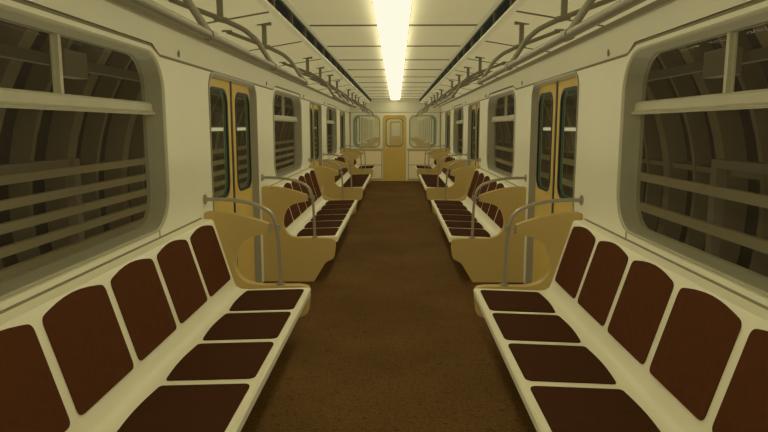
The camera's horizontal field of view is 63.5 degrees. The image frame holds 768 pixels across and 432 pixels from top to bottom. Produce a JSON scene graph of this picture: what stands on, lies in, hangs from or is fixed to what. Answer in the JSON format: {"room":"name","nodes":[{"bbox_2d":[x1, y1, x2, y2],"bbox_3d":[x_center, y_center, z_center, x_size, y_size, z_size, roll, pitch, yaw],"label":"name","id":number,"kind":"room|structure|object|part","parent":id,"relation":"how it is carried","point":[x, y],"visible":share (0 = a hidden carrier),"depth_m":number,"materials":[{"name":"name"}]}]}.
{"room":"train carriage","nodes":[
{"label":"train carriage","id":0,"kind":"room"},
{"bbox_2d":[0,0,349,313],"bbox_3d":[-1.174,-0.544,7.953,0.054,2.055,19.250,0,8,1],"label":"wall","id":1,"kind":"structure","parent":0,"point":[186,86],"depth_m":3.91,"materials":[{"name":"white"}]},
{"bbox_2d":[0,3,169,300],"bbox_3d":[-1.305,-0.282,2.541,0.112,0.971,1.994,0,8,1],"label":"window","id":2,"kind":"structure","parent":1,"relation":"in","point":[152,106],"depth_m":2.84,"materials":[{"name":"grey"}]},
{"bbox_2d":[12,0,350,112],"bbox_3d":[-1.136,-1.591,7.801,0.041,0.165,19.250,0,8,1],"label":"wall panel","id":3,"kind":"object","parent":1,"relation":"attached to","point":[169,44],"depth_m":3.52,"materials":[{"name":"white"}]},
{"bbox_2d":[106,0,351,106],"bbox_3d":[-1.100,-1.688,7.787,0.033,0.034,19.250,0,8,1],"label":"trim","id":4,"kind":"structure","parent":1,"relation":"attached to","point":[120,3],"depth_m":3.81,"materials":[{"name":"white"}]},
{"bbox_2d":[208,72,261,282],"bbox_3d":[-1.238,-0.144,5.182,0.115,1.990,1.520,0,8,1],"label":"door","id":5,"kind":"structure","parent":1,"relation":"in","point":[249,263],"depth_m":5.44,"materials":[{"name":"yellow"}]},
{"bbox_2d":[273,90,302,176],"bbox_3d":[-1.206,-1.009,7.598,0.112,0.971,1.994,0,8,1],"label":"window","id":6,"kind":"structure","parent":1,"relation":"in","point":[296,119],"depth_m":8.43,"materials":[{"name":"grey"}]},
{"bbox_2d":[309,101,321,165],"bbox_3d":[-1.139,-0.869,10.229,0.115,1.990,1.520,0,8,1],"label":"door","id":7,"kind":"structure","parent":1,"relation":"in","point":[314,107],"depth_m":10.62,"materials":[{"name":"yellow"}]},
{"bbox_2d":[326,106,336,156],"bbox_3d":[-1.107,-1.734,12.646,0.112,0.971,1.994,0,8,1],"label":"window","id":8,"kind":"structure","parent":1,"relation":"in","point":[333,121],"depth_m":13.54,"materials":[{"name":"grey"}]},
{"bbox_2d":[340,110,345,151],"bbox_3d":[-1.041,-1.594,15.277,0.115,1.990,1.520,0,8,1],"label":"door","id":9,"kind":"structure","parent":1,"relation":"in","point":[342,113],"depth_m":15.85,"materials":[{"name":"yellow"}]},
{"bbox_2d":[241,181,536,431],"bbox_3d":[0.128,0.407,8.064,2.800,0.060,19.250,0,8,1],"label":"floor","id":10,"kind":"structure","parent":0,"point":[392,337],"depth_m":4.36,"materials":[{"name":"brown carpet"}]},
{"bbox_2d":[0,219,310,431],"bbox_3d":[-0.893,0.694,2.662,0.732,0.909,3.156,0,8,1],"label":"seat","id":11,"kind":"object","parent":10,"relation":"on","point":[161,336],"visible":1,"depth_m":2.58,"materials":[{"name":"beige leather"}]},
{"bbox_2d":[204,211,310,317],"bbox_3d":[-0.871,0.438,4.314,0.712,0.946,0.068,0,8,1],"label":"divider","id":12,"kind":"object","parent":10,"relation":"on","point":[232,228],"visible":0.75,"depth_m":4.24,"materials":[{"name":"yellow plastic"}]},
{"bbox_2d":[203,194,284,285],"bbox_3d":[-0.957,0.165,4.276,0.541,0.629,0.068,0,8,1],"label":"grab rail","id":13,"kind":"object","parent":12,"relation":"attached to","point":[205,198],"visible":1,"depth_m":4.24,"materials":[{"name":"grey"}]},
{"bbox_2d":[262,186,335,280],"bbox_3d":[-0.836,0.177,6.129,0.712,0.946,0.068,0,8,1],"label":"divider","id":14,"kind":"object","parent":10,"relation":"on","point":[302,258],"visible":0.98,"depth_m":6.12,"materials":[{"name":"yellow plastic"}]},
{"bbox_2d":[261,174,317,237],"bbox_3d":[-0.922,-0.096,6.091,0.541,0.629,0.068,0,8,1],"label":"grab rail","id":15,"kind":"object","parent":14,"relation":"attached to","point":[263,177],"visible":1,"depth_m":6.05,"materials":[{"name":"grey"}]},
{"bbox_2d":[272,168,356,241],"bbox_3d":[-0.794,-0.036,7.742,0.732,0.909,3.156,0,8,1],"label":"seat","id":16,"kind":"object","parent":10,"relation":"on","point":[331,217],"visible":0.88,"depth_m":7.40,"materials":[{"name":"brown"}]},
{"bbox_2d":[309,165,356,214],"bbox_3d":[-0.772,-0.289,9.371,0.712,0.946,0.068,0,8,1],"label":"divider","id":17,"kind":"object","parent":10,"relation":"on","point":[322,173],"visible":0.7,"depth_m":9.29,"materials":[{"name":"yellow plastic"}]},
{"bbox_2d":[308,158,344,199],"bbox_3d":[-0.858,-0.562,9.333,0.541,0.629,0.068,0,8,1],"label":"grab rail","id":18,"kind":"object","parent":17,"relation":"attached to","point":[309,159],"visible":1,"depth_m":9.30,"materials":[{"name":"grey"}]},
{"bbox_2d":[323,159,362,200],"bbox_3d":[-0.737,-0.548,11.176,0.712,0.946,0.068,0,8,1],"label":"divider","id":19,"kind":"object","parent":10,"relation":"on","point":[331,190],"visible":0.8,"depth_m":11.15,"materials":[{"name":"yellow plastic"}]},
{"bbox_2d":[323,153,352,187],"bbox_3d":[-0.823,-0.822,11.138,0.541,0.629,0.068,0,8,1],"label":"grab rail","id":20,"kind":"object","parent":19,"relation":"attached to","point":[350,164],"visible":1,"depth_m":11.10,"materials":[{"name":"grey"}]},
{"bbox_2d":[329,154,370,189],"bbox_3d":[-0.695,-0.761,12.790,0.732,0.909,3.156,0,8,1],"label":"seat","id":21,"kind":"object","parent":10,"relation":"on","point":[358,180],"visible":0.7,"depth_m":12.62,"materials":[{"name":"brown leather"}]},
{"bbox_2d":[339,152,369,183],"bbox_3d":[-0.673,-1.014,14.418,0.712,0.946,0.068,0,8,1],"label":"divider","id":22,"kind":"object","parent":10,"relation":"on","point":[350,156],"visible":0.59,"depth_m":14.34,"materials":[{"name":"yellow plastic"}]},
{"bbox_2d":[339,147,361,173],"bbox_3d":[-0.760,-1.288,14.380,0.541,0.629,0.068,0,8,1],"label":"grab rail","id":23,"kind":"object","parent":22,"relation":"attached to","point":[360,156],"visible":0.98,"depth_m":14.34,"materials":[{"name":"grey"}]},
{"bbox_2d":[346,149,372,177],"bbox_3d":[-0.638,-1.273,16.219,0.712,0.946,0.068,0,8,1],"label":"divider","id":24,"kind":"object","parent":10,"relation":"on","point":[355,170],"visible":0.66,"depth_m":16.19,"materials":[{"name":"yellow plastic"}]},
{"bbox_2d":[346,145,366,168],"bbox_3d":[-0.724,-1.546,16.182,0.541,0.629,0.068,0,8,1],"label":"grab rail","id":25,"kind":"object","parent":24,"relation":"attached to","point":[364,153],"visible":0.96,"depth_m":16.15,"materials":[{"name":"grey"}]},
{"bbox_2d":[354,159,375,170],"bbox_3d":[-0.615,-1.351,16.895,0.732,0.909,1.260,0,8,1],"label":"seat","id":26,"kind":"object","parent":10,"relation":"on","point":[355,162],"visible":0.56,"depth_m":16.84,"materials":[{"name":"beige"}]},
{"bbox_2d":[415,159,436,170],"bbox_3d":[1.219,-1.346,16.860,0.732,0.909,1.260,0,8,1],"label":"seat","id":27,"kind":"object","parent":10,"relation":"on","point":[435,162],"visible":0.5,"depth_m":16.78,"materials":[{"name":"beige"}]},
{"bbox_2d":[417,149,444,176],"bbox_3d":[1.216,-1.268,16.184,0.712,0.946,0.068,0,8,1],"label":"divider","id":28,"kind":"object","parent":10,"relation":"on","point":[434,170],"visible":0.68,"depth_m":16.16,"materials":[{"name":"yellow plastic"}]},
{"bbox_2d":[424,145,444,168],"bbox_3d":[1.302,-1.541,16.143,0.541,0.629,0.068,0,8,1],"label":"grab rail","id":29,"kind":"object","parent":28,"relation":"attached to","point":[440,145],"visible":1,"depth_m":16.11,"materials":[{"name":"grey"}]},
{"bbox_2d":[420,152,450,183],"bbox_3d":[1.181,-1.009,14.383,0.712,0.946,0.068,0,8,1],"label":"divider","id":30,"kind":"object","parent":10,"relation":"on","point":[439,156],"visible":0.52,"depth_m":14.30,"materials":[{"name":"yellow plastic"}]},
{"bbox_2d":[428,147,450,173],"bbox_3d":[1.267,-1.282,14.342,0.541,0.629,0.068,0,8,1],"label":"grab rail","id":31,"kind":"object","parent":30,"relation":"attached to","point":[429,156],"visible":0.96,"depth_m":14.31,"materials":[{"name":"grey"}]},
{"bbox_2d":[419,154,459,189],"bbox_3d":[1.139,-0.756,12.754,0.732,0.909,3.156,0,8,1],"label":"seat","id":32,"kind":"object","parent":10,"relation":"on","point":[428,180],"visible":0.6,"depth_m":12.59,"materials":[{"name":"brown leather"}]},
{"bbox_2d":[426,159,466,200],"bbox_3d":[1.117,-0.543,11.140,0.712,0.946,0.068,0,8,1],"label":"divider","id":33,"kind":"object","parent":10,"relation":"on","point":[457,190],"visible":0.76,"depth_m":11.12,"materials":[{"name":"yellow plastic"}]},
{"bbox_2d":[436,153,466,187],"bbox_3d":[1.204,-0.816,11.100,0.541,0.629,0.068,0,8,1],"label":"grab rail","id":34,"kind":"object","parent":33,"relation":"attached to","point":[439,165],"visible":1,"depth_m":11.07,"materials":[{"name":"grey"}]},
{"bbox_2d":[432,166,480,214],"bbox_3d":[1.082,-0.284,9.335,0.712,0.946,0.068,0,8,1],"label":"divider","id":35,"kind":"object","parent":10,"relation":"on","point":[466,173],"visible":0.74,"depth_m":9.25,"materials":[{"name":"yellow plastic"}]},
{"bbox_2d":[444,158,480,199],"bbox_3d":[1.168,-0.557,9.294,0.541,0.629,0.068,0,8,1],"label":"grab rail","id":36,"kind":"object","parent":35,"relation":"attached to","point":[480,158],"visible":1,"depth_m":9.26,"materials":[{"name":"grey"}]},
{"bbox_2d":[431,169,514,241],"bbox_3d":[1.040,-0.031,7.707,0.732,0.909,3.156,0,8,1],"label":"seat","id":37,"kind":"object","parent":10,"relation":"on","point":[455,217],"visible":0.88,"depth_m":7.35,"materials":[{"name":"brown"}]},
{"bbox_2d":[451,186,525,281],"bbox_3d":[1.019,0.182,6.093,0.712,0.946,0.068,0,8,1],"label":"divider","id":38,"kind":"object","parent":10,"relation":"on","point":[482,259],"visible":0.98,"depth_m":6.08,"materials":[{"name":"yellow plastic"}]},
{"bbox_2d":[469,175,526,238],"bbox_3d":[1.105,-0.091,6.052,0.541,0.629,0.068,0,8,1],"label":"grab rail","id":39,"kind":"object","parent":38,"relation":"attached to","point":[474,197],"visible":1,"depth_m":6.03,"materials":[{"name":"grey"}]},
{"bbox_2d":[474,212,582,317],"bbox_3d":[0.983,0.443,4.278,0.712,0.946,0.068,0,8,1],"label":"divider","id":40,"kind":"object","parent":10,"relation":"on","point":[552,229],"visible":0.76,"depth_m":4.20,"materials":[{"name":"yellow plastic"}]},
{"bbox_2d":[500,195,583,286],"bbox_3d":[1.069,0.170,4.237,0.541,0.629,0.068,0,8,1],"label":"grab rail","id":41,"kind":"object","parent":40,"relation":"attached to","point":[580,199],"visible":1,"depth_m":4.21,"materials":[{"name":"grey metal"}]},
{"bbox_2d":[473,220,767,431],"bbox_3d":[0.941,0.699,2.626,0.732,0.909,3.156,0,8,1],"label":"seat","id":42,"kind":"object","parent":10,"relation":"on","point":[622,337],"visible":1,"depth_m":2.62,"materials":[{"name":"beige"}]},
{"bbox_2d":[349,99,440,180],"bbox_3d":[0.314,-2.097,17.401,2.660,2.400,0.150,0,8,1],"label":"wall","id":43,"kind":"structure","parent":0,"point":[408,108],"depth_m":17.39,"materials":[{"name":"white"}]},
{"bbox_3d":[-0.948,-2.384,17.379,0.040,1.015,0.038,0,8,1],"label":"corner trim","id":44,"kind":"part","parent":43,"relation":"part of","materials":[{"name":"brown plastic"}]},
{"bbox_2d":[353,115,379,147],"bbox_3d":[-0.485,-2.372,17.404,0.770,0.915,0.036,0,8,1],"label":"window","id":45,"kind":"structure","parent":43,"relation":"in","point":[356,116],"depth_m":17.39,"materials":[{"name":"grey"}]},
{"bbox_3d":[-0.509,-1.444,17.532,0.918,0.812,0.008,0,8,1],"label":"panel","id":46,"kind":"part","parent":43,"relation":"part of","materials":[{"name":"beige plastic"}]},
{"bbox_3d":[-0.509,-1.446,17.524,0.918,0.817,0.008,0,8,1],"label":"panel frame","id":47,"kind":"part","parent":43,"relation":"part of","materials":[{"name":"brown plastic"}]},
{"bbox_2d":[383,115,405,180],"bbox_3d":[0.294,-1.889,17.449,0.660,1.875,0.104,0,8,1],"label":"door","id":48,"kind":"structure","parent":43,"relation":"in","point":[394,156],"depth_m":17.50,"materials":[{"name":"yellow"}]},
{"bbox_3d":[1.138,-1.441,17.492,0.918,0.817,0.008,0,8,1],"label":"panel frame","id":49,"kind":"part","parent":43,"relation":"part of","materials":[{"name":"brown plastic"}]},
{"bbox_3d":[1.138,-1.440,17.500,0.918,0.812,0.008,0,8,1],"label":"panel","id":50,"kind":"part","parent":43,"relation":"part of","materials":[{"name":"beige plastic"}]},
{"bbox_2d":[409,115,436,147],"bbox_3d":[1.085,-2.368,17.374,0.770,0.915,0.036,0,8,1],"label":"window","id":51,"kind":"structure","parent":43,"relation":"in","point":[431,116],"depth_m":17.36,"materials":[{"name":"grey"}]},
{"bbox_3d":[1.576,-2.377,17.331,0.040,1.015,0.038,0,8,1],"label":"corner trim","id":52,"kind":"part","parent":43,"relation":"part of","materials":[{"name":"brown"}]},
{"bbox_2d":[153,0,655,105],"bbox_3d":[0.128,-1.819,7.744,2.700,0.263,19.250,0,8,1],"label":"ceiling","id":53,"kind":"structure","parent":0,"point":[437,29],"depth_m":4.82,"materials":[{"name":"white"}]},
{"bbox_2d":[123,0,307,84],"bbox_3d":[-0.797,-0.731,1.861,0.540,0.388,4.260,0,8,1],"label":"handrail","id":54,"kind":"object","parent":53,"relation":"attached to","point":[202,28],"visible":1,"depth_m":2.40,"materials":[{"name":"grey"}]},
{"bbox_3d":[-0.785,-0.724,1.932,0.501,0.330,0.025,0,8,1],"label":"bracket arm","id":55,"kind":"part","parent":54,"relation":"part of","materials":[{"name":"brown"}]},
{"bbox_3d":[-0.765,-0.869,2.942,0.501,0.330,0.025,0,8,1],"label":"bracket arm","id":56,"kind":"part","parent":54,"relation":"part of","materials":[{"name":"grey metal"}]},
{"bbox_3d":[-0.746,-1.011,3.931,0.501,0.330,0.025,0,8,1],"label":"bracket arm","id":57,"kind":"part","parent":54,"relation":"part of","materials":[{"name":"brown"}]},
{"bbox_3d":[-0.841,-1.750,7.773,0.526,0.108,19.240,0,8,1],"label":"panel","id":58,"kind":"part","parent":53,"relation":"part of","materials":[{"name":"white plastic"}]},
{"bbox_2d":[256,0,370,102],"bbox_3d":[-0.557,-1.822,7.638,0.075,0.126,19.015,0,8,1],"label":"ceiling vent","id":59,"kind":"object","parent":53,"relation":"in","point":[276,8],"visible":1,"depth_m":4.85,"materials":[{"name":"black"}]},
{"bbox_2d":[279,57,355,107],"bbox_3d":[-0.691,-1.511,7.294,0.540,0.388,3.040,0,8,1],"label":"handrail","id":60,"kind":"object","parent":53,"relation":"attached to","point":[313,77],"visible":0.98,"depth_m":6.79,"materials":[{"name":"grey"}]},
{"bbox_3d":[-0.708,-1.286,5.841,0.501,0.330,0.025,0,8,1],"label":"bracket arm","id":61,"kind":"part","parent":60,"relation":"part of","materials":[{"name":"brown"}]},
{"bbox_3d":[-0.689,-1.425,6.811,0.501,0.330,0.025,0,8,1],"label":"bracket arm","id":62,"kind":"part","parent":60,"relation":"part of","materials":[{"name":"brown"}]},
{"bbox_3d":[-0.670,-1.564,7.781,0.501,0.330,0.025,0,8,1],"label":"bracket arm","id":63,"kind":"part","parent":60,"relation":"part of","materials":[{"name":"brown"}]},
{"bbox_3d":[-0.651,-1.704,8.751,0.501,0.330,0.025,0,8,1],"label":"bracket arm","id":64,"kind":"part","parent":60,"relation":"part of","materials":[{"name":"brown"}]},
{"bbox_3d":[-0.439,-1.337,7.314,0.029,0.029,3.040,0,8,1],"label":"rail","id":65,"kind":"part","parent":60,"relation":"part of","materials":[{"name":"brown"}]},
{"bbox_2d":[334,89,370,114],"bbox_3d":[-0.594,-2.222,12.242,0.540,0.388,3.040,0,8,1],"label":"handrail","id":66,"kind":"object","parent":53,"relation":"attached to","point":[352,95],"visible":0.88,"depth_m":11.73,"materials":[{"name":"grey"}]},
{"bbox_3d":[-0.612,-1.997,10.790,0.501,0.330,0.025,0,8,1],"label":"bracket arm","id":67,"kind":"part","parent":66,"relation":"part of","materials":[{"name":"brown"}]},
{"bbox_2d":[354,101,375,116],"bbox_3d":[-0.512,-2.821,16.404,0.540,0.388,1.350,0,8,1],"label":"handrail","id":68,"kind":"object","parent":53,"relation":"attached to","point":[362,101],"visible":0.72,"depth_m":15.79,"materials":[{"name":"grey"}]},
{"bbox_2d":[373,0,411,99],"bbox_3d":[0.129,-1.885,7.776,0.236,0.040,18.752,0,8,1],"label":"recessed light","id":69,"kind":"object","parent":53,"relation":"in","point":[392,16],"visible":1,"depth_m":5.07,"materials":[{"name":"white plastic"}]},
{"bbox_2d":[415,101,434,116],"bbox_3d":[1.106,-2.816,16.373,0.540,0.388,1.350,0,8,1],"label":"handrail","id":70,"kind":"object","parent":53,"relation":"attached to","point":[426,103],"visible":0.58,"depth_m":15.75,"materials":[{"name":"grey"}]},
{"bbox_2d":[420,89,453,114],"bbox_3d":[1.024,-2.218,12.211,0.540,0.388,3.040,0,8,1],"label":"handrail","id":71,"kind":"object","parent":53,"relation":"attached to","point":[425,109],"visible":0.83,"depth_m":11.72,"materials":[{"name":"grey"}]},
{"bbox_3d":[0.985,-1.992,10.759,0.501,0.330,0.025,0,8,1],"label":"bracket arm","id":72,"kind":"part","parent":71,"relation":"part of","materials":[{"name":"brown"}]},
{"bbox_2d":[433,56,507,107],"bbox_3d":[0.928,-1.507,7.263,0.540,0.388,3.040,0,8,1],"label":"handrail","id":73,"kind":"object","parent":53,"relation":"attached to","point":[468,79],"visible":0.93,"depth_m":6.75,"materials":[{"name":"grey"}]},
{"bbox_3d":[0.676,-1.334,7.293,0.029,0.029,3.040,0,8,1],"label":"rail","id":74,"kind":"part","parent":73,"relation":"part of","materials":[{"name":"brown"}]},
{"bbox_3d":[0.946,-1.699,8.720,0.501,0.330,0.025,0,8,1],"label":"bracket arm","id":75,"kind":"part","parent":73,"relation":"part of","materials":[{"name":"brown"}]},
{"bbox_3d":[0.926,-1.560,7.750,0.501,0.330,0.025,0,8,1],"label":"bracket arm","id":76,"kind":"part","parent":73,"relation":"part of","materials":[{"name":"brown"}]},
{"bbox_3d":[0.907,-1.421,6.781,0.501,0.330,0.025,0,8,1],"label":"bracket arm","id":77,"kind":"part","parent":73,"relation":"part of","materials":[{"name":"brown"}]},
{"bbox_3d":[0.889,-1.281,5.811,0.501,0.330,0.025,0,8,1],"label":"bracket arm","id":78,"kind":"part","parent":73,"relation":"part of","materials":[{"name":"brown"}]},
{"bbox_2d":[419,0,526,102],"bbox_3d":[0.809,-1.818,7.612,0.075,0.126,19.015,0,8,1],"label":"ceiling vent","id":79,"kind":"object","parent":53,"relation":"in","point":[507,8],"visible":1,"depth_m":4.87,"materials":[{"name":"black"}]},
{"bbox_3d":[1.097,-1.744,7.736,0.526,0.108,19.240,0,8,1],"label":"panel","id":80,"kind":"part","parent":53,"relation":"part of","materials":[{"name":"white plastic"}]},
{"bbox_2d":[477,0,645,84],"bbox_3d":[0.822,-0.726,1.830,0.540,0.388,4.260,0,8,1],"label":"handrail","id":81,"kind":"object","parent":53,"relation":"attached to","point":[577,26],"visible":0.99,"depth_m":2.46,"materials":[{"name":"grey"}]},
{"bbox_3d":[0.851,-1.007,3.901,0.501,0.330,0.025,0,8,1],"label":"bracket arm","id":82,"kind":"part","parent":81,"relation":"part of","materials":[{"name":"brown"}]},
{"bbox_3d":[0.832,-0.864,2.911,0.501,0.330,0.025,0,8,1],"label":"bracket arm","id":83,"kind":"part","parent":81,"relation":"part of","materials":[{"name":"brown"}]},
{"bbox_3d":[0.812,-0.719,1.902,0.501,0.330,0.025,0,8,1],"label":"bracket arm","id":84,"kind":"part","parent":81,"relation":"part of","materials":[{"name":"brown"}]},
{"bbox_2d":[441,0,767,309],"bbox_3d":[1.431,-0.537,7.903,0.054,2.055,19.250,0,8,1],"label":"wall","id":85,"kind":"structure","parent":0,"point":[600,86],"depth_m":3.88,"materials":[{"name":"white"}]},
{"bbox_2d":[445,110,450,151],"bbox_3d":[1.584,-1.587,15.226,0.115,1.990,1.520,0,8,1],"label":"door","id":86,"kind":"structure","parent":85,"relation":"in","point":[447,113],"depth_m":15.81,"materials":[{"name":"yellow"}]},
{"bbox_2d":[453,105,463,156],"bbox_3d":[1.550,-1.727,12.595,0.112,0.971,1.994,0,8,1],"label":"window","id":87,"kind":"structure","parent":85,"relation":"in","point":[456,121],"depth_m":13.50,"materials":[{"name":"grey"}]},
{"bbox_2d":[467,101,479,165],"bbox_3d":[1.485,-0.862,10.179,0.115,1.990,1.520,0,8,1],"label":"door","id":88,"kind":"structure","parent":85,"relation":"in","point":[475,106],"depth_m":10.64,"materials":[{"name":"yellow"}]},
{"bbox_2d":[486,89,515,176],"bbox_3d":[1.452,-1.002,7.548,0.112,0.971,1.994,0,8,1],"label":"window","id":89,"kind":"structure","parent":85,"relation":"in","point":[492,119],"depth_m":8.38,"materials":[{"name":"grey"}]},
{"bbox_2d":[525,71,578,283],"bbox_3d":[1.386,-0.136,5.132,0.115,1.990,1.520,0,8,1],"label":"door","id":90,"kind":"structure","parent":85,"relation":"in","point":[537,260],"depth_m":5.38,"materials":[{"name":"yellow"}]},
{"bbox_2d":[439,0,675,106],"bbox_3d":[1.357,-1.681,7.740,0.033,0.034,19.250,0,8,1],"label":"trim","id":91,"kind":"structure","parent":85,"relation":"attached to","point":[656,4],"depth_m":3.83,"materials":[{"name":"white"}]},
{"bbox_2d":[440,0,765,112],"bbox_3d":[1.393,-1.585,7.753,0.041,0.165,19.250,0,8,1],"label":"wall panel","id":92,"kind":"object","parent":85,"relation":"attached to","point":[616,43],"depth_m":3.50,"materials":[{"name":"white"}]},
{"bbox_2d":[616,6,767,296],"bbox_3d":[1.353,-0.275,2.490,0.112,0.971,1.994,0,8,1],"label":"window","id":93,"kind":"structure","parent":85,"relation":"in","point":[634,106],"depth_m":2.93,"materials":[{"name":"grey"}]},
{"label":"outside","id":94,"kind":"structure","parent":0,"visible":0},
{"bbox_2d":[356,116,433,180],"bbox_3d":[0.513,-3.550,27.586,2.740,2.380,19.070,0,8,1],"label":"carriage","id":95,"kind":"object","parent":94,"point":[421,127],"visible":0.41,"depth_m":30.86,"materials":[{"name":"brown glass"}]},
{"bbox_3d":[0.697,-4.724,36.987,0.720,1.870,0.018,0,8,1],"label":"door","id":96,"kind":"part","parent":95,"relation":"part of","materials":[{"name":"glass"}]},
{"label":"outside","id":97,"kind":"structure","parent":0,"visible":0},
{"bbox_2d":[0,0,341,268],"bbox_3d":[-1.561,-1.136,12.650,1.598,3.847,34.700,0,8,1],"label":"wall","id":98,"kind":"structure","parent":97,"point":[26,135],"depth_m":4.58,"materials":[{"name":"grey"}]},
{"bbox_2d":[0,158,84,243],"bbox_3d":[-2.216,0.565,3.939,0.110,1.800,1.150,0,8,1],"label":"bracket","id":99,"kind":"object","parent":98,"relation":"attached to","point":[72,180],"visible":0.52,"depth_m":4.28,"materials":[{"name":"brown"}]},
{"bbox_2d":[0,135,331,185],"bbox_3d":[-1.953,-1.563,12.950,0.040,0.052,30.000,0,8,1],"label":"conduit","id":100,"kind":"object","parent":99,"relation":"attached to","point":[14,178],"visible":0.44,"depth_m":4.20,"materials":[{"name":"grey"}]},
{"bbox_2d":[0,147,331,258],"bbox_3d":[-1.953,-1.167,13.007,0.040,0.052,30.000,0,8,1],"label":"conduit","id":101,"kind":"object","parent":99,"relation":"attached to","point":[7,250],"visible":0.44,"depth_m":4.21,"materials":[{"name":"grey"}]},
{"bbox_2d":[0,143,331,234],"bbox_3d":[-1.953,-1.296,12.988,0.040,0.052,30.000,0,8,1],"label":"conduit","id":102,"kind":"object","parent":99,"relation":"attached to","point":[18,224],"visible":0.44,"depth_m":4.23,"materials":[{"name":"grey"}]},
{"bbox_2d":[0,150,331,280],"bbox_3d":[-1.953,-1.043,13.024,0.040,0.052,30.000,0,8,1],"label":"conduit","id":103,"kind":"object","parent":99,"relation":"attached to","point":[23,266],"visible":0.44,"depth_m":4.17,"materials":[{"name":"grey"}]},
{"bbox_2d":[0,139,331,210],"bbox_3d":[-1.953,-1.424,12.970,0.040,0.052,30.000,0,8,1],"label":"conduit","id":104,"kind":"object","parent":99,"relation":"attached to","point":[11,203],"visible":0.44,"depth_m":4.21,"materials":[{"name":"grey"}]},
{"bbox_2d":[0,43,330,114],"bbox_3d":[-1.903,-2.263,12.848,0.060,0.065,30.000,0,8,1],"label":"pipe","id":105,"kind":"object","parent":98,"relation":"attached to","point":[6,51],"visible":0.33,"depth_m":4.27,"materials":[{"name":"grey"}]},
{"bbox_2d":[49,48,87,78],"bbox_3d":[-1.997,-0.962,3.933,0.100,0.165,0.280,0,8,1],"label":"junction box","id":106,"kind":"object","parent":105,"relation":"attached to","point":[74,63],"visible":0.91,"depth_m":3.90,"materials":[{"name":"brown"}]},
{"bbox_2d":[211,126,222,132],"bbox_3d":[-1.997,-1.023,7.331,0.050,0.069,0.462,0,8,1],"label":"lamp","id":107,"kind":"object","parent":98,"relation":"attached to","point":[220,129],"depth_m":7.37,"materials":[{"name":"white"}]},
{"bbox_2d":[237,126,245,131],"bbox_3d":[-1.974,-1.190,8.489,0.050,0.070,0.453,0,8,1],"label":"lamp","id":108,"kind":"object","parent":98,"relation":"attached to","point":[239,128],"depth_m":8.53,"materials":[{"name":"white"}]},
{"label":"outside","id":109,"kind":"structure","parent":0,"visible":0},
{"bbox_2d":[456,0,767,276],"bbox_3d":[2.001,-1.126,12.581,1.598,3.847,34.700,0,8,1],"label":"wall","id":110,"kind":"structure","parent":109,"point":[681,145],"depth_m":4.93,"materials":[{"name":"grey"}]},
{"bbox_2d":[543,126,550,131],"bbox_3d":[2.256,-1.191,8.490,0.050,0.069,0.406,0,8,1],"label":"lamp","id":111,"kind":"object","parent":110,"relation":"attached to","point":[546,128],"depth_m":8.51,"materials":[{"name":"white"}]},
{"bbox_2d":[564,126,575,132],"bbox_3d":[2.234,-1.029,7.369,0.050,0.069,0.478,0,8,1],"label":"lamp","id":112,"kind":"object","parent":110,"relation":"attached to","point":[566,128],"depth_m":7.41,"materials":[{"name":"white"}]},
{"bbox_2d":[459,47,767,115],"bbox_3d":[2.356,-2.251,12.766,0.060,0.065,30.000,0,8,1],"label":"pipe","id":113,"kind":"object","parent":110,"relation":"attached to","point":[760,54],"visible":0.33,"depth_m":4.45,"materials":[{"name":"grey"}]},
{"bbox_2d":[703,47,742,77],"bbox_3d":[2.102,-0.950,3.854,0.100,0.165,0.280,0,8,1],"label":"junction box","id":114,"kind":"object","parent":113,"relation":"attached to","point":[714,60],"visible":0.71,"depth_m":3.81,"materials":[{"name":"brown"}]},
{"bbox_2d":[705,159,767,256],"bbox_3d":[2.313,0.578,3.852,0.110,1.800,1.150,0,8,1],"label":"bracket","id":115,"kind":"object","parent":110,"relation":"attached to","point":[718,166],"visible":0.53,"depth_m":4.25,"materials":[{"name":"brown"}]},
{"bbox_2d":[458,146,767,253],"bbox_3d":[2.406,-1.160,12.922,0.040,0.068,30.000,0,8,1],"label":"conduit","id":116,"kind":"object","parent":115,"relation":"attached to","point":[753,242],"visible":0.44,"depth_m":4.33,"materials":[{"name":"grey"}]},
{"bbox_2d":[458,138,767,207],"bbox_3d":[2.406,-1.417,12.885,0.040,0.068,30.000,0,8,1],"label":"conduit","id":117,"kind":"object","parent":115,"relation":"attached to","point":[761,200],"visible":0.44,"depth_m":4.33,"materials":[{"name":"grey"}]}
]}

